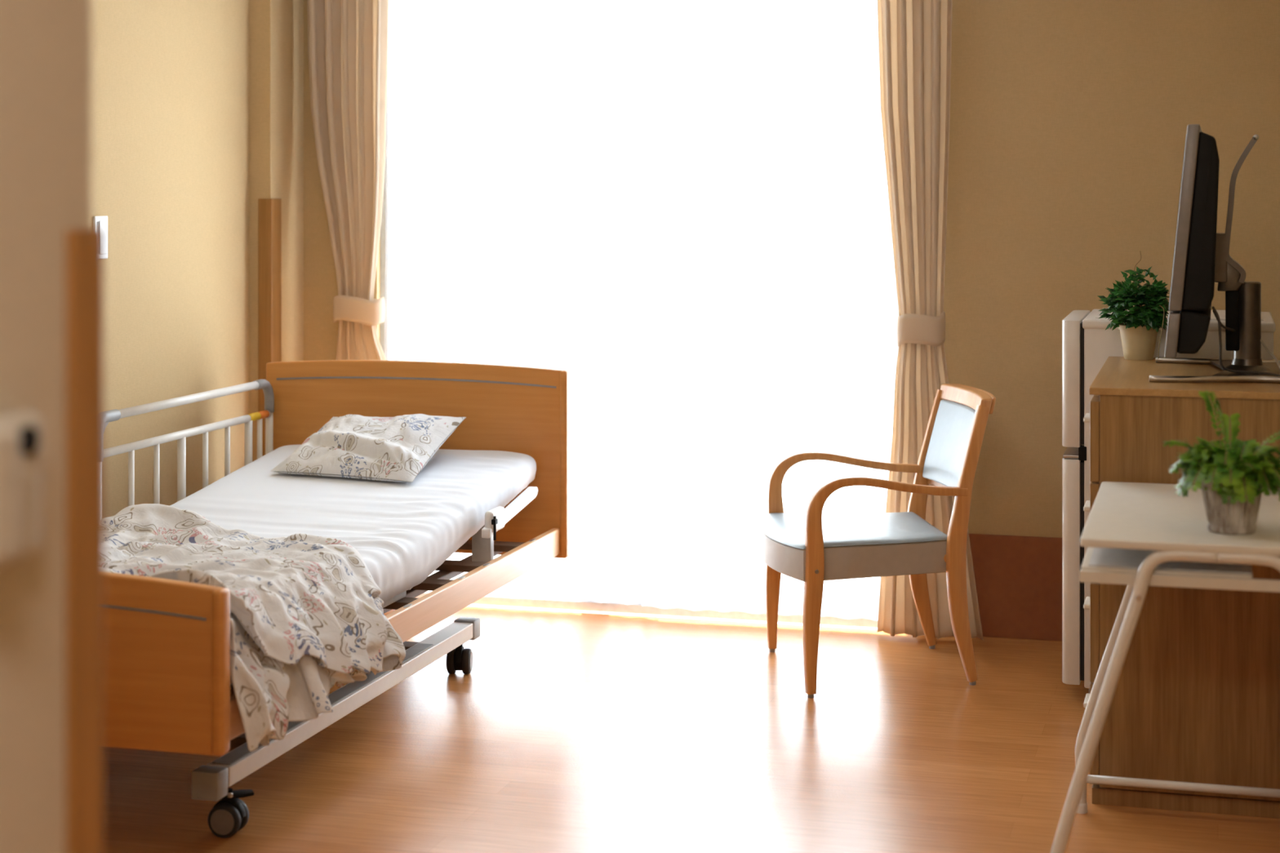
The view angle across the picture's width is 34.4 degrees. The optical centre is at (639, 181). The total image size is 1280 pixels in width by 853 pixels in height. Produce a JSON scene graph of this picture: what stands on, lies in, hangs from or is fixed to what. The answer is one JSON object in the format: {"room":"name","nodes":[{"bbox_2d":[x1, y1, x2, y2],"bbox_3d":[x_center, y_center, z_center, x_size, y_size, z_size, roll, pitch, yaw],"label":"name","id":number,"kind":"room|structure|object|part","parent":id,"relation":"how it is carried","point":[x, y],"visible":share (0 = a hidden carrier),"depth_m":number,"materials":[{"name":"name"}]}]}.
{"room":"care facility","nodes":[
{"label":"care facility","id":0,"kind":"room"},
{"bbox_2d":[0,0,91,852],"bbox_3d":[-1.132,0.225,0.093,0.150,2.450,3.970,0,0,16],"label":"wall","id":1,"kind":"structure","parent":0,"point":[46,45],"depth_m":1.89,"materials":[{"name":"paint"}]},
{"bbox_2d":[0,410,41,565],"bbox_3d":[-0.551,0.270,1.789,0.055,0.130,0.130,0,0,16],"label":"wall dispenser","id":2,"kind":"object","parent":1,"relation":"attached to","point":[20,432],"visible":1,"depth_m":1.81,"materials":[{"name":"beige plastic"}]},
{"bbox_2d":[65,227,103,852],"bbox_3d":[-0.551,0.748,1.970,0.058,1.405,0.058,0,0,16],"label":"trim","id":3,"kind":"structure","parent":1,"relation":"attached to","point":[84,247],"depth_m":1.96,"materials":[{"name":"brown wood"}]},
{"bbox_2d":[91,0,248,518],"bbox_3d":[-1.957,0.225,4.991,0.150,2.450,5.020,0,0,16],"label":"wall","id":4,"kind":"structure","parent":0,"point":[170,78],"depth_m":6.46,"materials":[{"name":"paint"}]},
{"bbox_2d":[93,215,107,258],"bbox_3d":[-1.577,0.165,6.050,0.012,0.126,0.075,0,0,16],"label":"light switch","id":5,"kind":"object","parent":4,"relation":"attached to","point":[101,221],"visible":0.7,"depth_m":6.06,"materials":[{"name":"white plastic"}]},
{"bbox_2d":[257,198,281,456],"bbox_3d":[-1.253,0.754,7.003,0.050,1.391,0.078,0,0,16],"label":"trim","id":6,"kind":"structure","parent":4,"relation":"attached to","point":[269,210],"depth_m":6.97,"materials":[{"name":"brown wood"}]},
{"bbox_2d":[248,0,303,462],"bbox_3d":[-1.247,0.225,7.106,0.078,2.450,0.264,0,0,16],"label":"wall pillar","id":7,"kind":"structure","parent":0,"point":[276,27],"depth_m":7.03,"materials":[{"name":"paint"}]},
{"bbox_2d":[468,604,877,630],"bbox_3d":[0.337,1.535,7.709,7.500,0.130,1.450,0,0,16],"label":"window sill","id":8,"kind":"structure","parent":0,"point":[472,605],"depth_m":7.03,"materials":[{"name":"wood"}]},
{"bbox_2d":[103,605,1279,852],"bbox_3d":[-0.847,1.510,2.542,5.000,0.120,8.840,0,0,16],"label":"floor","id":9,"kind":"structure","parent":0,"point":[566,731],"depth_m":5.18,"materials":[{"name":"brown wood"}]},
{"bbox_2d":[103,360,569,838],"bbox_3d":[-1.030,1.013,5.509,1.030,0.874,2.352,0,0,16],"label":"bed","id":10,"kind":"object","parent":9,"relation":"on","point":[168,686],"visible":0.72,"depth_m":5.73,"materials":[{"name":"brown wood"}]},
{"bbox_3d":[-1.346,1.000,4.400,1.018,0.365,0.034,0,0,16],"label":"footboard","id":11,"kind":"part","parent":10,"relation":"part of","materials":[{"name":"brown wood"}]},
{"bbox_2d":[103,378,274,506],"bbox_3d":[-1.347,0.860,6.196,0.032,0.446,1.101,0,0,16],"label":"guard rail","id":12,"kind":"object","parent":10,"relation":"attached to","point":[114,415],"visible":0.54,"depth_m":6.18,"materials":[{"name":"white metal"}]},
{"bbox_3d":[-1.362,0.921,6.143,0.025,0.323,0.025,0,0,16],"label":"post","id":13,"kind":"part","parent":12,"relation":"part of","materials":[{"name":"white metal"}]},
{"bbox_3d":[-1.243,0.921,6.567,0.025,0.323,0.025,0,0,16],"label":"post","id":14,"kind":"part","parent":12,"relation":"part of","materials":[{"name":"white metal"}]},
{"bbox_3d":[-1.203,0.906,6.712,0.025,0.353,0.025,0,0,16],"label":"post","id":15,"kind":"part","parent":12,"relation":"part of","materials":[{"name":"white metal"}]},
{"bbox_3d":[-0.864,1.012,4.264,0.028,0.343,0.044,0,0,16],"label":"edge trim","id":16,"kind":"part","parent":10,"relation":"part of","materials":[{"name":"brown wood"}]},
{"bbox_3d":[-1.179,1.094,5.043,0.815,0.032,1.220,0,0,16],"label":"deck panel","id":17,"kind":"part","parent":10,"relation":"part of","materials":[{"name":"brown plastic"}]},
{"bbox_3d":[-0.726,1.316,5.317,0.060,0.044,1.550,0,0,16],"label":"rail","id":18,"kind":"part","parent":10,"relation":"part of","materials":[{"name":"white metal"}]},
{"bbox_2d":[169,444,536,602],"bbox_3d":[-1.038,0.958,5.521,0.895,0.228,2.215,0,0,16],"label":"mattress","id":19,"kind":"object","parent":10,"relation":"on","point":[402,532],"visible":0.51,"depth_m":5.88,"materials":[{"name":"white fabric"}]},
{"bbox_2d":[103,503,405,751],"bbox_3d":[-1.131,1.010,4.830,1.065,0.374,0.898,0,0,16],"label":"duvet","id":20,"kind":"object","parent":19,"relation":"on","point":[307,616],"visible":0.67,"depth_m":4.69,"materials":[{"name":"fabric"}]},
{"bbox_2d":[270,413,465,482],"bbox_3d":[-0.834,0.802,6.307,0.502,0.163,0.427,0,0,16],"label":"pillow","id":21,"kind":"object","parent":19,"relation":"on","point":[397,448],"visible":1,"depth_m":6.23,"materials":[{"name":"fabric"}]},
{"bbox_3d":[-0.567,1.127,5.378,0.024,0.081,2.270,0,0,16],"label":"rail","id":22,"kind":"part","parent":10,"relation":"part of","materials":[{"name":"brown wood"}]},
{"bbox_3d":[-0.726,0.878,6.622,1.018,0.605,0.036,0,0,16],"label":"headboard","id":23,"kind":"part","parent":10,"relation":"part of","materials":[{"name":"brown wood"}]},
{"bbox_3d":[-0.235,0.886,6.485,0.024,0.589,0.044,0,0,16],"label":"edge trim","id":24,"kind":"part","parent":10,"relation":"part of","materials":[{"name":"brown wood"}]},
{"bbox_2d":[760,383,995,697],"bbox_3d":[0.704,1.039,6.112,0.677,0.822,0.605,0,0,-5],"label":"armchair","id":25,"kind":"object","parent":9,"relation":"on","point":[813,547],"visible":1,"depth_m":5.94,"materials":[{"name":"brown wood"}]},
{"bbox_3d":[0.636,1.137,6.391,0.499,0.602,0.030,0,0,-5],"label":"arm and leg","id":26,"kind":"part","parent":25,"relation":"part of","materials":[{"name":"brown wood"}]},
{"bbox_2d":[760,511,946,550],"bbox_3d":[0.623,1.027,6.105,0.515,0.026,0.568,0,0,-6],"label":"seat cushion","id":27,"kind":"object","parent":25,"relation":"on","point":[781,531],"depth_m":6.00,"materials":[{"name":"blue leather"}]},
{"bbox_3d":[0.699,1.137,5.874,0.499,0.602,0.030,0,0,-17],"label":"arm and leg","id":28,"kind":"part","parent":25,"relation":"part of","materials":[{"name":"brown wood"}]},
{"bbox_3d":[0.892,1.043,6.414,0.131,0.795,0.026,0,0,-5],"label":"leg","id":29,"kind":"part","parent":25,"relation":"part of","materials":[{"name":"brown wood"}]},
{"bbox_3d":[0.947,0.795,6.184,0.104,0.240,0.420,0,0,-6],"label":"backrest panel","id":30,"kind":"part","parent":25,"relation":"part of","materials":[{"name":"fabric"}]},
{"bbox_3d":[0.987,0.651,6.193,0.074,0.047,0.463,0,0,-6],"label":"rail","id":31,"kind":"part","parent":25,"relation":"part of","materials":[{"name":"brown wood"}]},
{"bbox_3d":[0.944,1.043,5.951,0.131,0.795,0.026,0,0,-17],"label":"leg","id":32,"kind":"part","parent":25,"relation":"part of","materials":[{"name":"brown wood"}]},
{"bbox_2d":[1050,481,1279,852],"bbox_3d":[1.207,1.071,4.319,0.697,0.757,0.800,0,0,16],"label":"desk","id":33,"kind":"object","parent":9,"relation":"on","point":[1138,535],"visible":0.93,"depth_m":4.04,"materials":[{"name":"beige laminate"}]},
{"bbox_3d":[1.153,1.080,4.714,0.317,0.731,0.024,0,0,16],"label":"leg","id":34,"kind":"part","parent":33,"relation":"part of","materials":[{"name":"white metal"}]},
{"bbox_3d":[0.937,1.077,3.995,0.346,0.745,0.024,0,0,16],"label":"leg","id":35,"kind":"part","parent":33,"relation":"part of","materials":[{"name":"white metal"}]},
{"bbox_2d":[1080,546,1253,578],"bbox_3d":[1.115,0.759,4.350,0.322,0.010,0.731,0,0,16],"label":"shelf","id":36,"kind":"object","parent":33,"relation":"attached to","point":[1098,562],"depth_m":4.03,"materials":[{"name":"beige laminate"}]},
{"bbox_2d":[1162,389,1279,535],"bbox_3d":[1.177,0.555,4.092,0.256,0.275,0.250,0,0,-34],"label":"potted fern","id":37,"kind":"object","parent":33,"relation":"on","point":[1233,478],"visible":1,"depth_m":4.05,"materials":[{"name":"green plant"}]},
{"bbox_2d":[1200,477,1266,535],"bbox_3d":[1.171,0.638,4.091,0.129,0.110,0.129,0,0,16],"label":"pot","id":38,"kind":"object","parent":37,"relation":"attached to","point":[1225,515],"depth_m":4.05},
{"bbox_3d":[1.270,1.077,3.902,0.346,0.745,0.024,0,0,16],"label":"leg","id":39,"kind":"part","parent":33,"relation":"part of","materials":[{"name":"white metal"}]},
{"bbox_2d":[1062,307,1275,693],"bbox_3d":[1.507,0.913,5.892,0.568,1.074,0.480,0,0,16],"label":"refrigerator","id":40,"kind":"object","parent":9,"relation":"on","point":[1086,344],"visible":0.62,"depth_m":5.73,"materials":[{"name":"metal"}]},
{"bbox_3d":[1.258,1.084,5.961,0.050,0.624,0.480,0,0,16],"label":"door","id":41,"kind":"part","parent":40,"relation":"part of","materials":[{"name":"metal"}]},
{"bbox_3d":[1.260,0.765,5.961,0.049,0.010,0.468,0,0,16],"label":"handle","id":42,"kind":"part","parent":40,"relation":"part of","materials":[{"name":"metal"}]},
{"bbox_3d":[1.258,0.562,5.961,0.050,0.352,0.480,0,0,16],"label":"door","id":43,"kind":"part","parent":40,"relation":"part of","materials":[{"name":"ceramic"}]},
{"bbox_3d":[1.534,0.393,5.884,0.512,0.034,0.480,0,0,16],"label":"lid","id":44,"kind":"part","parent":40,"relation":"part of","materials":[{"name":"plastic"}]},
{"bbox_2d":[1083,355,1279,818],"bbox_3d":[1.434,0.965,5.163,0.601,0.970,0.891,0,0,16],"label":"cabinet","id":45,"kind":"object","parent":9,"relation":"on","point":[1196,699],"visible":0.7,"depth_m":4.76,"materials":[{"name":"brown wood"}]},
{"bbox_3d":[1.083,0.570,4.979,0.023,0.012,0.100,0,0,16],"label":"handle","id":46,"kind":"part","parent":45,"relation":"part of","materials":[{"name":"beige laminate"}]},
{"bbox_3d":[1.083,0.782,4.979,0.023,0.012,0.100,0,0,16],"label":"handle","id":47,"kind":"part","parent":45,"relation":"part of","materials":[{"name":"beige laminate"}]},
{"bbox_3d":[1.083,1.016,4.979,0.023,0.012,0.100,0,0,16],"label":"handle","id":48,"kind":"part","parent":45,"relation":"part of","materials":[{"name":"beige laminate"}]},
{"bbox_3d":[1.083,1.252,4.979,0.023,0.012,0.100,0,0,16],"label":"handle","id":49,"kind":"part","parent":45,"relation":"part of","materials":[{"name":"white metal"}]},
{"bbox_3d":[1.176,0.607,5.235,0.021,0.187,0.880,0,0,16],"label":"drawer","id":50,"kind":"part","parent":45,"relation":"part of","materials":[{"name":"brown wood"}]},
{"bbox_3d":[1.176,0.819,5.235,0.021,0.228,0.880,0,0,16],"label":"drawer","id":51,"kind":"part","parent":45,"relation":"part of","materials":[{"name":"brown wood"}]},
{"bbox_3d":[1.176,1.052,5.235,0.021,0.229,0.880,0,0,16],"label":"drawer","id":52,"kind":"part","parent":45,"relation":"part of","materials":[{"name":"brown wood"}]},
{"bbox_3d":[1.176,1.288,5.235,0.021,0.232,0.880,0,0,16],"label":"drawer","id":53,"kind":"part","parent":45,"relation":"part of","materials":[{"name":"brown wood"}]},
{"bbox_2d":[1097,250,1169,359],"bbox_3d":[1.328,0.334,5.559,0.198,0.292,0.265,0,0,16],"label":"potted plant","id":54,"kind":"object","parent":45,"relation":"on","point":[1139,334],"visible":1,"depth_m":5.53,"materials":[{"name":"plant"}]},
{"bbox_2d":[1118,323,1157,359],"bbox_3d":[1.345,0.433,5.579,0.109,0.094,0.109,0,0,16],"label":"pot","id":55,"kind":"object","parent":54,"relation":"attached to","point":[1138,343],"depth_m":5.54,"materials":[{"name":"beige ceramic"}]},
{"bbox_2d":[1149,124,1279,382],"bbox_3d":[1.456,0.173,5.148,0.351,0.613,0.700,0,0,16],"label":"television","id":56,"kind":"object","parent":45,"relation":"on","point":[1202,259],"visible":1,"depth_m":4.84,"materials":[{"name":"black plastic"}]},
{"bbox_3d":[1.392,0.471,4.921,0.352,0.017,0.044,0,0,11],"label":"stand leg","id":57,"kind":"part","parent":56,"relation":"part of","materials":[{"name":"metal"}]},
{"bbox_3d":[1.523,0.471,5.390,0.352,0.017,0.044,0,0,21],"label":"stand leg","id":58,"kind":"part","parent":56,"relation":"part of","materials":[{"name":"metal"}]},
{"bbox_3d":[1.443,0.190,5.152,0.038,0.120,0.100,0,0,16],"label":"plate","id":59,"kind":"part","parent":56,"relation":"part of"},
{"bbox_3d":[1.492,0.072,5.138,0.080,0.360,0.100,0,0,16],"label":"support arm","id":60,"kind":"part","parent":56,"relation":"part of"},
{"bbox_2d":[303,0,1279,537],"bbox_3d":[0.438,0.225,6.850,3.463,2.450,0.150,0,0,16],"label":"wall","id":61,"kind":"structure","parent":0,"point":[1069,120],"depth_m":6.53,"materials":[{"name":"paint"}]},
{"bbox_2d":[307,0,388,359],"bbox_3d":[-0.958,0.301,7.053,0.405,2.262,0.105,0,0,16],"label":"curtain","id":62,"kind":"object","parent":61,"relation":"hanging from","point":[348,39],"visible":0.58,"depth_m":7.05,"materials":[{"name":"beige fabric"}]},
{"bbox_2d":[384,0,649,606],"bbox_3d":[-0.419,0.291,7.008,0.980,2.242,0.045,0,0,16],"label":"window","id":63,"kind":"structure","parent":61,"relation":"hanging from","point":[513,207],"depth_m":6.99,"materials":[{"name":"white glass"}]},
{"bbox_2d":[380,137,877,627],"bbox_3d":[0.015,0.300,6.984,1.870,2.300,0.120,0,0,16],"label":"window","id":64,"kind":"structure","parent":61,"relation":"in","point":[496,600],"depth_m":6.96,"materials":[{"name":"metal"}]},
{"bbox_2d":[641,0,898,621],"bbox_3d":[0.443,0.291,6.732,0.910,2.242,0.026,0,0,16],"label":"window","id":65,"kind":"structure","parent":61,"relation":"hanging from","point":[770,311],"depth_m":6.75,"materials":[{"name":"white glass"}]},
{"bbox_2d":[876,0,982,639],"bbox_3d":[0.913,0.305,6.536,0.344,2.270,0.105,0,0,16],"label":"curtain","id":66,"kind":"object","parent":61,"relation":"hanging from","point":[914,37],"visible":0.8,"depth_m":6.54,"materials":[{"name":"beige fabric"}]},
{"bbox_2d":[968,533,1062,640],"bbox_3d":[1.488,1.288,6.474,1.240,0.325,0.008,0,0,16],"label":"baseboard","id":67,"kind":"structure","parent":61,"relation":"attached to","point":[1018,579],"depth_m":6.55,"materials":[{"name":"wood"}]}
]}

